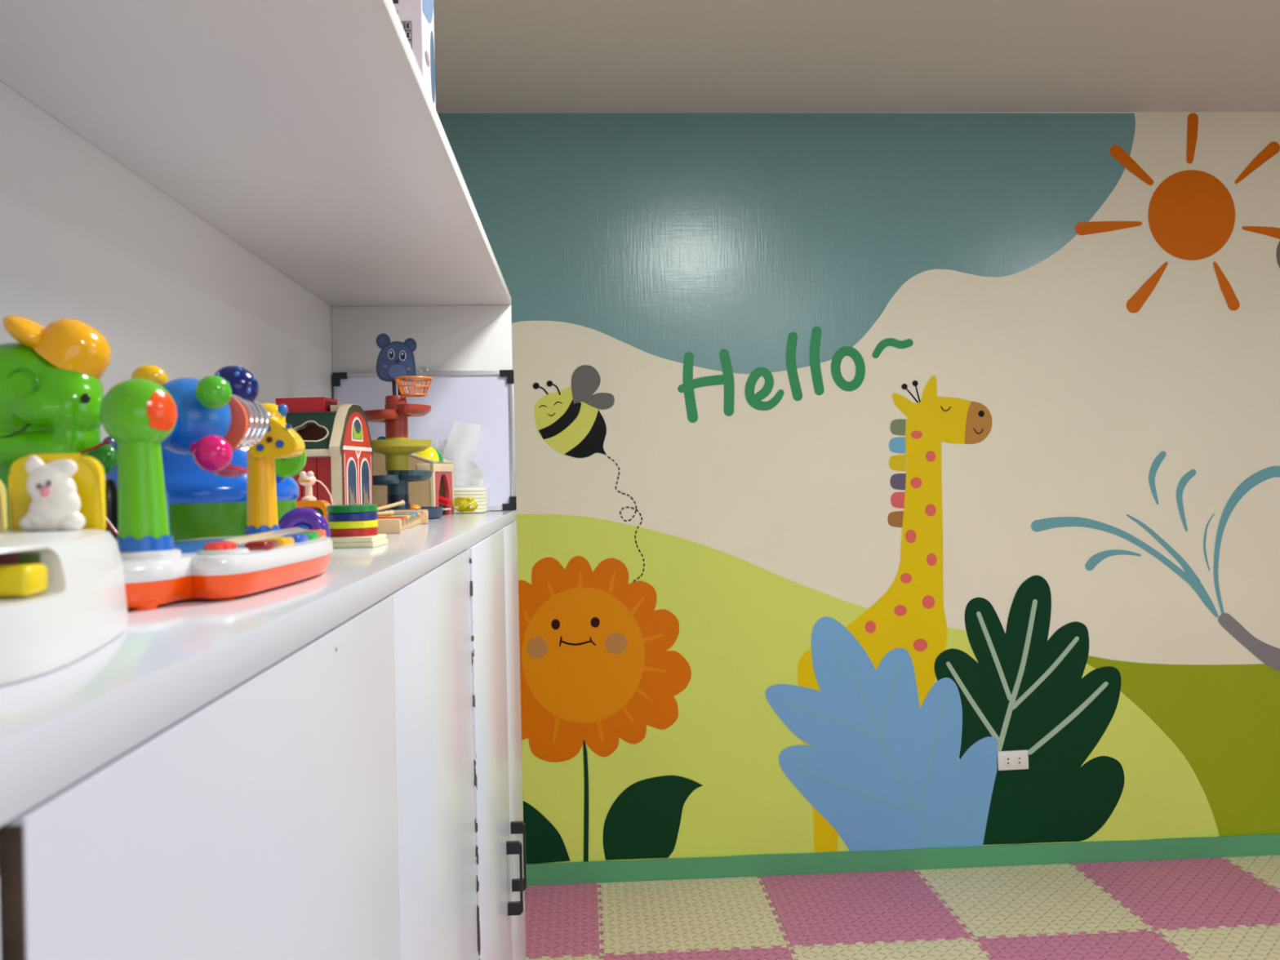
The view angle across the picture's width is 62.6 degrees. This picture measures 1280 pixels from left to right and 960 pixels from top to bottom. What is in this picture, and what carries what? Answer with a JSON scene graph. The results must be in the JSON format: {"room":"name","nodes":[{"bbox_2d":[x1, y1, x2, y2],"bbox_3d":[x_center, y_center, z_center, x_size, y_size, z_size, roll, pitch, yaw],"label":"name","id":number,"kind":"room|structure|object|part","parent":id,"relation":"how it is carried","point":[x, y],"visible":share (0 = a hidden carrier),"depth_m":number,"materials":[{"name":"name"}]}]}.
{"room":"children's room","nodes":[
{"label":"children's room","id":0,"kind":"room"},
{"bbox_2d":[433,0,1279,113],"bbox_3d":[1.902,-1.457,0.770,5.460,0.100,6.738,-1,0,-3],"label":"ceiling","id":1,"kind":"structure","parent":0,"point":[492,56],"depth_m":3.44,"materials":[{"name":"paint"}]},
{"bbox_2d":[437,111,1279,863],"bbox_3d":[1.485,0.079,4.071,5.805,2.975,0.103,-1,0,-3],"label":"wall","id":2,"kind":"structure","parent":0,"point":[864,460],"depth_m":3.99,"materials":[{"name":"paint"}]},
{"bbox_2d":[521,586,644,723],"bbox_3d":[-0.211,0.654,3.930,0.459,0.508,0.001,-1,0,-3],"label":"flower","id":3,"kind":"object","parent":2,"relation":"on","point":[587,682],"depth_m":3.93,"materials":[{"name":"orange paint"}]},
{"bbox_3d":[-0.203,1.204,3.931,0.025,0.466,0.001,-1,0,-3],"label":"stem","id":4,"kind":"part","parent":2,"relation":"part of","materials":[{"name":"paint"}]},
{"bbox_2d":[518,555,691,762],"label":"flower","id":5,"kind":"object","parent":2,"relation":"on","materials":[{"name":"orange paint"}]},
{"bbox_2d":[865,620,875,633],"bbox_3d":[0.873,0.557,3.989,0.043,0.049,0.001,-1,0,-3],"label":"spot","id":6,"kind":"object","parent":2,"relation":"attached to","point":[870,626],"depth_m":3.99,"materials":[{"name":"red paint"}]},
{"bbox_2d":[893,604,906,616],"bbox_3d":[0.988,0.495,3.995,0.049,0.043,0.001,-1,0,-3],"label":"spot","id":7,"kind":"object","parent":2,"relation":"attached to","point":[900,610],"depth_m":3.99,"materials":[{"name":"red paint"}]},
{"bbox_2d":[525,833,1279,885],"bbox_3d":[1.788,1.427,4.034,5.260,0.090,0.012,-1,0,-3],"label":"baseboard","id":8,"kind":"structure","parent":2,"relation":"attached to","point":[1251,845],"depth_m":3.98,"materials":[{"name":"paint"}]},
{"bbox_2d":[900,573,911,583],"bbox_3d":[1.010,0.373,3.996,0.045,0.040,0.001,-1,0,-3],"label":"spot","id":9,"kind":"object","parent":2,"relation":"attached to","point":[905,578],"depth_m":4.00,"materials":[{"name":"red paint"}]},
{"bbox_2d":[905,529,915,542],"bbox_3d":[1.028,0.214,3.997,0.043,0.052,0.001,-1,0,-3],"label":"spot","id":10,"kind":"object","parent":2,"relation":"attached to","point":[910,535],"depth_m":4.00,"materials":[{"name":"paint"}]},
{"bbox_2d":[910,477,921,488],"bbox_3d":[1.048,0.011,3.998,0.045,0.043,0.001,-1,0,-3],"label":"spot","id":11,"kind":"object","parent":2,"relation":"attached to","point":[916,482],"depth_m":4.00,"materials":[{"name":"paint"}]},
{"bbox_2d":[911,430,922,439],"bbox_3d":[1.050,-0.172,3.998,0.044,0.032,0.001,-1,0,-3],"label":"spot","id":12,"kind":"object","parent":2,"relation":"attached to","point":[916,434],"depth_m":4.00,"materials":[{"name":"paint"}]},
{"bbox_2d":[913,638,927,651],"bbox_3d":[1.065,0.627,3.999,0.056,0.049,0.001,-1,0,-3],"label":"spot","id":13,"kind":"object","parent":2,"relation":"attached to","point":[919,645],"depth_m":4.00,"materials":[{"name":"red paint"}]},
{"bbox_2d":[922,595,934,608],"bbox_3d":[1.096,0.464,4.000,0.049,0.052,0.001,-1,0,-3],"label":"spot","id":14,"kind":"object","parent":2,"relation":"attached to","point":[928,602],"depth_m":4.00,"materials":[{"name":"red paint"}]},
{"bbox_2d":[924,503,936,516],"bbox_3d":[1.104,0.115,4.001,0.043,0.047,0.001,-1,0,-3],"label":"spot","id":15,"kind":"object","parent":2,"relation":"attached to","point":[930,509],"depth_m":4.00,"materials":[{"name":"paint"}]},
{"bbox_2d":[925,450,935,462],"bbox_3d":[1.105,-0.090,4.000,0.040,0.043,0.001,-1,0,-3],"label":"spot","id":16,"kind":"object","parent":2,"relation":"attached to","point":[930,455],"depth_m":4.00,"materials":[{"name":"paint"}]},
{"bbox_2d":[926,553,937,565],"bbox_3d":[1.108,0.303,4.001,0.040,0.049,0.001,-1,0,-3],"label":"spot","id":17,"kind":"object","parent":2,"relation":"attached to","point":[931,559],"depth_m":4.00,"materials":[{"name":"paint"}]},
{"bbox_2d":[996,749,1028,770],"bbox_3d":[1.422,1.068,4.012,0.118,0.072,0.016,-2,0,-3],"label":"wall socket","id":18,"kind":"object","parent":2,"relation":"attached to","point":[1012,759],"visible":1,"depth_m":4.01,"materials":[{"name":"white plastic"}]},
{"bbox_2d":[1004,755,1011,765],"bbox_3d":[1.400,1.069,4.006,0.027,0.034,0.003,-1,0,-3],"label":"outlet","id":19,"kind":"object","parent":18,"relation":"attached to","point":[1007,759],"depth_m":4.00,"materials":[{"name":"white plastic"}]},
{"bbox_2d":[1015,755,1022,764],"bbox_3d":[1.444,1.067,4.008,0.027,0.034,0.003,-1,0,-3],"label":"outlet","id":20,"kind":"object","parent":18,"relation":"attached to","point":[1019,759],"depth_m":4.01,"materials":[{"name":"white plastic"}]},
{"bbox_2d":[524,854,1279,959],"bbox_3d":[1.703,1.519,0.762,5.782,0.100,6.538,-1,0,-3],"label":"floor","id":21,"kind":"structure","parent":0,"point":[1217,908],"depth_m":3.58,"materials":[{"name":"rubber"}]},
{"bbox_2d":[0,0,526,959],"bbox_3d":[-0.413,0.533,0.840,0.483,1.958,3.520,-1,0,-3],"label":"storage cabinet","id":22,"kind":"object","parent":21,"relation":"on","point":[327,765],"visible":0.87,"depth_m":1.10,"materials":[{"name":"white paint"}]},
{"bbox_3d":[-0.647,0.538,0.827,0.014,1.957,3.520,-1,0,-3],"label":"panel","id":23,"kind":"part","parent":22,"relation":"part of","materials":[{"name":"white wood"}]},
{"bbox_3d":[-0.197,0.765,0.624,0.018,1.326,0.613,-1,0,-3],"label":"door","id":24,"kind":"part","parent":22,"relation":"part of","materials":[{"name":"white paint"}]},
{"bbox_2d":[0,0,511,306],"bbox_3d":[-0.442,-0.435,0.837,0.435,0.021,3.520,-1,0,-3],"label":"shelf","id":25,"kind":"object","parent":22,"relation":"attached to","point":[308,138],"depth_m":1.27,"materials":[{"name":"white wood"}]},
{"bbox_2d":[0,510,514,743],"bbox_3d":[-0.432,0.093,0.838,0.433,0.024,3.520,-1,0,-3],"label":"countertop","id":26,"kind":"structure","parent":22,"relation":"on","point":[154,641],"depth_m":0.55,"materials":[{"name":"white laminate"}]},
{"bbox_2d":[0,315,117,539],"bbox_3d":[-0.419,-0.016,0.745,0.133,0.197,0.082,-1,0,-3],"label":"toy","id":27,"kind":"object","parent":26,"relation":"on","point":[51,390],"visible":0.48,"depth_m":0.72,"materials":[{"name":"plastic"}]},
{"bbox_2d":[0,453,128,687],"bbox_3d":[-0.346,0.034,0.460,0.216,0.092,0.235,-1,0,-3],"label":"toy","id":28,"kind":"object","parent":26,"relation":"on","point":[63,599],"visible":1,"depth_m":0.47,"materials":[{"name":"plastic"}]},
{"bbox_3d":[-0.357,0.012,0.550,0.050,0.032,0.007,-1,0,-3],"label":"lid","id":29,"kind":"part","parent":28,"relation":"part of","materials":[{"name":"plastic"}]},
{"bbox_2d":[0,553,18,564],"bbox_3d":[-0.264,0.033,0.437,0.012,0.005,0.001,-1,0,-3],"label":"button","id":30,"kind":"object","parent":28,"relation":"on","point":[5,558],"depth_m":0.44,"materials":[{"name":"red plastic"}]},
{"bbox_3d":[-0.264,0.041,0.427,0.040,0.012,0.018,-1,0,-3],"label":"lever","id":31,"kind":"part","parent":28,"relation":"part of","materials":[{"name":"plastic"}]},
{"bbox_3d":[-0.303,0.007,0.549,0.048,0.042,0.007,-1,0,-3],"label":"lid","id":32,"kind":"part","parent":28,"relation":"part of","materials":[{"name":"plastic"}]},
{"bbox_2d":[105,442,306,541],"bbox_3d":[-0.455,0.015,1.099,0.216,0.132,0.203,-1,0,-14],"label":"toy","id":33,"kind":"object","parent":26,"relation":"on","point":[202,504],"visible":0.29,"depth_m":1.01,"materials":[{"name":"plastic"}]},
{"bbox_3d":[-0.354,-0.006,1.044,0.012,0.019,0.025,-1,0,-38],"label":"disc arm","id":34,"kind":"part","parent":33,"relation":"part of","materials":[{"name":"plastic"}]},
{"bbox_2d":[99,364,333,610],"bbox_3d":[-0.316,-0.008,0.778,0.149,0.173,0.319,-1,0,-8],"label":"keyboard","id":35,"kind":"object","parent":26,"relation":"on","point":[209,418],"visible":0.99,"depth_m":0.71,"materials":[{"name":"plastic"}]},
{"bbox_3d":[-0.313,0.009,0.664,0.030,0.073,0.030,-1,0,-3],"label":"post","id":36,"kind":"part","parent":35,"relation":"part of","materials":[{"name":"plastic"}]},
{"bbox_3d":[-0.312,0.047,0.664,0.043,0.005,0.043,-1,0,-9],"label":"post mount","id":37,"kind":"part","parent":35,"relation":"part of","materials":[{"name":"plastic"}]},
{"bbox_3d":[-0.356,-0.005,0.786,0.032,0.110,0.058,-1,0,-3],"label":"post","id":38,"kind":"part","parent":35,"relation":"part of","materials":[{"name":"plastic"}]},
{"bbox_3d":[-0.333,0.049,0.766,0.071,0.001,0.166,-1,0,-3],"label":"picture panel","id":39,"kind":"part","parent":35,"relation":"part of","materials":[{"name":"plastic"}]},
{"bbox_2d":[256,444,264,451],"bbox_3d":[-0.324,-0.028,0.898,0.006,0.006,0.004,-1,0,-3],"label":"spot","id":40,"kind":"object","parent":35,"relation":"attached to","point":[260,447],"depth_m":0.90,"materials":[{"name":"plastic"}]},
{"bbox_3d":[-0.328,0.011,0.914,0.026,0.075,0.026,-1,0,-3],"label":"post","id":41,"kind":"part","parent":35,"relation":"part of","materials":[{"name":"plastic"}]},
{"bbox_2d":[266,436,272,442],"bbox_3d":[-0.316,-0.034,0.899,0.005,0.005,0.004,-1,0,-3],"label":"spot","id":42,"kind":"object","parent":35,"relation":"on","point":[268,439],"depth_m":0.90,"materials":[{"name":"plastic"}]},
{"bbox_2d":[275,440,284,448],"bbox_3d":[-0.307,-0.031,0.899,0.007,0.007,0.004,-1,0,-3],"label":"spot","id":43,"kind":"object","parent":35,"relation":"attached to","point":[279,443],"depth_m":0.90,"materials":[{"name":"plastic"}]},
{"bbox_2d":[285,423,291,429],"bbox_3d":[-0.300,-0.046,0.899,0.004,0.004,0.004,-1,0,-3],"label":"spot","id":44,"kind":"object","parent":35,"relation":"on","point":[288,426],"depth_m":0.90,"materials":[{"name":"plastic"}]},
{"bbox_2d":[278,507,330,537],"bbox_3d":[-0.329,0.052,1.028,0.052,0.052,0.019,-1,0,-11],"label":"ring rattle","id":45,"kind":"object","parent":26,"relation":"on","point":[307,518],"visible":0.38,"depth_m":1.02,"materials":[{"name":"plastic"}]},
{"bbox_2d":[296,471,333,521],"bbox_3d":[-0.448,0.034,1.438,0.057,0.092,0.030,-1,0,-3],"label":"toy","id":46,"kind":"object","parent":26,"relation":"on","point":[308,479],"visible":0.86,"depth_m":1.43,"materials":[{"name":"plastic"}]},
{"bbox_3d":[-0.431,0.021,1.439,0.024,0.045,0.002,-1,0,-3],"label":"cord","id":47,"kind":"part","parent":46,"relation":"part of","materials":[{"name":"plastic"}]},
{"bbox_2d":[285,404,373,508],"bbox_3d":[-0.615,-0.028,1.954,0.192,0.221,0.180,-1,0,4],"label":"barn","id":48,"kind":"object","parent":26,"relation":"on","point":[339,447],"visible":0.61,"depth_m":1.89,"materials":[{"name":"red wood"}]},
{"bbox_2d":[275,396,337,413],"bbox_3d":[-0.615,-0.136,1.946,0.091,0.027,0.070,-1,0,4],"label":"block","id":49,"kind":"object","parent":48,"relation":"on","point":[320,404],"visible":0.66,"depth_m":1.91,"materials":[{"name":"red paint"}]},
{"bbox_3d":[-0.632,-0.084,1.889,0.170,0.064,0.032,-1,0,4],"label":"roof panel","id":50,"kind":"part","parent":48,"relation":"part of","materials":[{"name":"green paint"}]},
{"bbox_2d":[330,404,348,411],"bbox_3d":[-0.546,-0.131,1.951,0.040,0.013,0.064,-1,0,-3],"label":"block","id":51,"kind":"object","parent":48,"relation":"on","point":[333,407],"visible":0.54,"depth_m":1.92,"materials":[{"name":"brown wood"}]},
{"bbox_3d":[-0.532,-0.030,1.947,0.019,0.221,0.180,-1,0,4],"label":"gable panel","id":52,"kind":"part","parent":48,"relation":"part of","materials":[{"name":"brown wood"}]},
{"bbox_2d":[349,486,355,504],"bbox_3d":[-0.521,0.045,1.910,0.001,0.070,0.040,-1,0,4],"label":"print","id":53,"kind":"object","parent":48,"relation":"attached to","point":[352,499],"depth_m":1.91},
{"bbox_2d":[339,404,373,504],"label":"print","id":54,"kind":"object","parent":48,"relation":"attached to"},
{"bbox_3d":[-0.520,-0.018,1.947,0.001,0.197,0.157,-1,0,5],"label":"white trim","id":55,"kind":"part","parent":48,"relation":"part of","materials":[{"name":"wood"}]},
{"bbox_2d":[353,426,362,439],"bbox_3d":[-0.521,-0.088,1.944,0.001,0.024,0.049,-1,0,4],"label":"window","id":56,"kind":"structure","parent":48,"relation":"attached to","point":[357,436],"depth_m":1.94,"materials":[{"name":"green plastic"}]},
{"bbox_2d":[363,486,368,504],"bbox_3d":[-0.515,0.045,1.984,0.001,0.070,0.040,-1,0,4],"label":"print","id":57,"kind":"object","parent":48,"relation":"attached to","point":[366,499],"depth_m":1.98},
{"bbox_2d":[326,503,387,548],"bbox_3d":[-0.338,0.054,1.239,0.066,0.049,0.066,-1,0,1],"label":"stacking toy","id":58,"kind":"object","parent":26,"relation":"on","point":[351,526],"visible":0.94,"depth_m":1.21,"materials":[{"name":"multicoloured wood"}]},
{"bbox_3d":[-0.339,0.069,1.239,0.065,0.006,0.065,-1,0,1],"label":"board","id":59,"kind":"part","parent":58,"relation":"part of","materials":[{"name":"brown wood"}]},
{"bbox_3d":[-0.338,0.075,1.239,0.066,0.006,0.066,-1,0,1],"label":"board","id":60,"kind":"part","parent":58,"relation":"part of","materials":[{"name":"brown wood"}]},
{"bbox_2d":[376,509,428,533],"bbox_3d":[-0.405,0.066,1.700,0.085,0.025,0.340,-1,0,-5],"label":"xylophone","id":61,"kind":"object","parent":26,"relation":"on","point":[401,520],"visible":0.51,"depth_m":1.64,"materials":[{"name":"brown wood"}]},
{"bbox_2d":[377,510,394,515],"bbox_3d":[-0.389,0.051,1.594,0.009,0.009,0.105,-1,0,1],"label":"mallet","id":62,"kind":"object","parent":61,"relation":"on","point":[390,513],"visible":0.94,"depth_m":1.61,"materials":[{"name":"brown wood"}]},
{"bbox_2d":[377,500,404,511],"bbox_3d":[-0.396,0.042,1.653,0.009,0.017,0.147,-1,0,6],"label":"mallet","id":63,"kind":"object","parent":61,"relation":"on","point":[402,502],"visible":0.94,"depth_m":1.67,"materials":[{"name":"brown wood"}]},
{"bbox_3d":[-0.378,0.070,1.703,0.006,0.015,0.323,-1,0,-5],"label":"rail","id":64,"kind":"part","parent":61,"relation":"part of","materials":[{"name":"beige wood"}]},
{"bbox_2d":[364,333,442,519],"bbox_3d":[-0.492,-0.108,2.127,0.176,0.373,0.176,-1,0,-3],"label":"tower","id":65,"kind":"object","parent":26,"relation":"on","point":[395,363],"visible":0.89,"depth_m":2.11,"materials":[{"name":"plastic"}]},
{"bbox_2d":[376,435,385,439],"bbox_3d":[-0.522,-0.077,2.130,0.024,0.024,0.024,-1,0,-3],"label":"ball","id":66,"kind":"object","parent":65,"relation":"on","point":[381,437],"visible":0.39,"depth_m":2.12,"materials":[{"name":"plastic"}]},
{"bbox_3d":[-0.497,-0.191,2.126,0.009,0.050,0.007,-1,0,-3],"label":"post","id":67,"kind":"part","parent":65,"relation":"part of","materials":[{"name":"plastic"}]},
{"bbox_3d":[-0.490,-0.238,2.115,0.070,0.073,0.002,-1,0,-11],"label":"panel","id":68,"kind":"part","parent":65,"relation":"part of","materials":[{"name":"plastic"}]},
{"bbox_3d":[-0.490,-0.049,2.127,0.141,0.060,0.141,-1,0,-3],"label":"dish","id":69,"kind":"part","parent":65,"relation":"part of","materials":[{"name":"plastic"}]},
{"bbox_2d":[377,506,442,519],"bbox_3d":[-0.488,0.068,2.127,0.176,0.022,0.176,-1,0,-3],"label":"tray","id":70,"kind":"object","parent":65,"relation":"on","point":[433,512],"depth_m":2.10,"materials":[{"name":"plastic"}]},
{"bbox_2d":[394,375,432,396],"bbox_3d":[-0.451,-0.186,2.099,0.076,0.036,0.076,-1,0,-3],"label":"basket","id":71,"kind":"object","parent":65,"relation":"on","point":[397,379],"depth_m":2.09,"materials":[{"name":"plastic"}]},
{"bbox_2d":[409,504,421,508],"bbox_3d":[-0.445,0.061,2.084,0.025,0.025,0.025,-1,0,-3],"label":"ball","id":72,"kind":"object","parent":65,"relation":"on","point":[414,506],"visible":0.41,"depth_m":2.08,"materials":[{"name":"plastic"}]},
{"bbox_2d":[372,446,453,514],"bbox_3d":[-0.501,0.003,2.331,0.163,0.154,0.152,-1,0,6],"label":"house","id":73,"kind":"object","parent":26,"relation":"on","point":[437,491],"visible":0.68,"depth_m":2.26,"materials":[{"name":"brown wood"}]},
{"bbox_3d":[-0.516,0.007,2.262,0.147,0.145,0.009,-1,0,6],"label":"panel","id":74,"kind":"part","parent":73,"relation":"part of","materials":[{"name":"brown wood"}]},
{"bbox_3d":[-0.502,0.007,2.402,0.147,0.145,0.009,-1,0,6],"label":"panel","id":75,"kind":"part","parent":73,"relation":"part of","materials":[{"name":"brown wood"}]},
{"bbox_3d":[-0.444,0.021,2.254,0.009,0.113,0.010,-1,0,6],"label":"corner post","id":76,"kind":"part","parent":73,"relation":"part of","materials":[{"name":"brown wood"}]},
{"bbox_3d":[-0.436,0.030,2.325,0.008,0.095,0.132,-1,0,6],"label":"panel","id":77,"kind":"part","parent":73,"relation":"part of","materials":[{"name":"red wood"}]},
{"bbox_3d":[-0.429,0.020,2.395,0.009,0.113,0.010,-1,0,6],"label":"corner post","id":78,"kind":"part","parent":73,"relation":"part of","materials":[{"name":"brown wood"}]},
{"bbox_2d":[333,366,516,511],"bbox_3d":[-0.522,-0.099,2.564,0.434,0.354,0.017,-1,0,-3],"label":"whiteboard","id":79,"kind":"object","parent":26,"relation":"on","point":[486,398],"visible":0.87,"depth_m":2.57,"materials":[{"name":"white"}]},
{"bbox_3d":[-0.733,-0.089,2.553,0.012,0.312,0.012,-1,0,-3],"label":"frame","id":80,"kind":"part","parent":79,"relation":"part of","materials":[{"name":"silver metal"}]},
{"bbox_3d":[-0.526,-0.258,2.563,0.404,0.012,0.012,-1,0,-3],"label":"frame","id":81,"kind":"part","parent":79,"relation":"part of","materials":[{"name":"silver metal"}]},
{"bbox_3d":[-0.519,0.072,2.564,0.404,0.012,0.012,-1,0,-3],"label":"frame","id":82,"kind":"part","parent":79,"relation":"part of","materials":[{"name":"silver metal"}]},
{"bbox_3d":[-0.312,-0.098,2.575,0.012,0.312,0.012,-1,0,-3],"label":"frame","id":83,"kind":"part","parent":79,"relation":"part of","materials":[{"name":"silver metal"}]},
{"bbox_2d":[435,420,487,513],"bbox_3d":[-0.416,-0.031,2.466,0.126,0.216,0.098,-1,0,-3],"label":"pack","id":84,"kind":"object","parent":26,"relation":"on","point":[461,444],"visible":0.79,"depth_m":2.46,"materials":[{"name":"white"}]},
{"bbox_2d":[453,496,477,512],"bbox_3d":[-0.395,0.056,2.383,0.055,0.036,0.038,-1,0,-3],"label":"ribbon bow","id":85,"kind":"object","parent":84,"relation":"attached to","point":[464,504],"visible":1,"depth_m":2.38,"materials":[{"name":"yellow"}]},
{"bbox_2d":[391,0,435,108],"bbox_3d":[-0.426,-0.707,1.436,0.271,0.520,0.121,-1,0,-3],"label":"cardboard box","id":86,"kind":"object","parent":22,"relation":"on","point":[416,18],"visible":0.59,"depth_m":1.39,"materials":[{"name":"white"}]},
{"bbox_2d":[425,50,429,66],"bbox_3d":[-0.287,-0.570,1.424,0.001,0.016,0.036,-1,0,-3],"label":"picture","id":87,"kind":"object","parent":86,"relation":"attached to","point":[427,52],"depth_m":1.42,"materials":[{"name":"grey"}]},
{"bbox_2d":[422,0,434,23],"bbox_3d":[-0.291,-0.700,1.445,0.001,0.160,0.111,-1,0,-3],"label":"picture","id":88,"kind":"object","parent":86,"relation":"attached to","point":[428,17],"depth_m":1.44,"materials":[{"name":"blue"}]},
{"bbox_2d":[430,31,435,102],"bbox_3d":[-0.291,-0.580,1.478,0.001,0.100,0.040,-1,0,-3],"label":"picture","id":89,"kind":"object","parent":86,"relation":"attached to","point":[432,33],"depth_m":1.47,"materials":[{"name":"blue"}]},
{"bbox_3d":[-0.530,-0.173,2.586,0.435,0.505,0.019,-1,0,-3],"label":"panel","id":90,"kind":"part","parent":22,"relation":"part of","materials":[{"name":"white wood"}]},
{"bbox_3d":[-0.230,0.764,1.240,0.018,1.326,0.620,-1,0,-3],"label":"door","id":91,"kind":"part","parent":22,"relation":"part of","materials":[{"name":"paint"}]},
{"bbox_3d":[-0.260,0.764,1.861,0.018,1.326,0.618,-1,0,-3],"label":"door","id":92,"kind":"part","parent":22,"relation":"part of","materials":[{"name":"paint"}]},
{"bbox_3d":[-0.288,0.763,2.389,0.018,1.326,0.438,-1,0,-3],"label":"door","id":93,"kind":"part","parent":22,"relation":"part of","materials":[{"name":"paint"}]},
{"bbox_3d":[-0.247,0.785,2.075,0.030,0.143,0.011,-1,0,-3],"label":"handle","id":94,"kind":"part","parent":22,"relation":"part of","materials":[{"name":"black plastic"}]},
{"bbox_3d":[-0.253,0.784,2.195,0.030,0.143,0.011,-1,0,-3],"label":"handle","id":95,"kind":"part","parent":22,"relation":"part of","materials":[{"name":"black plastic"}]}
]}

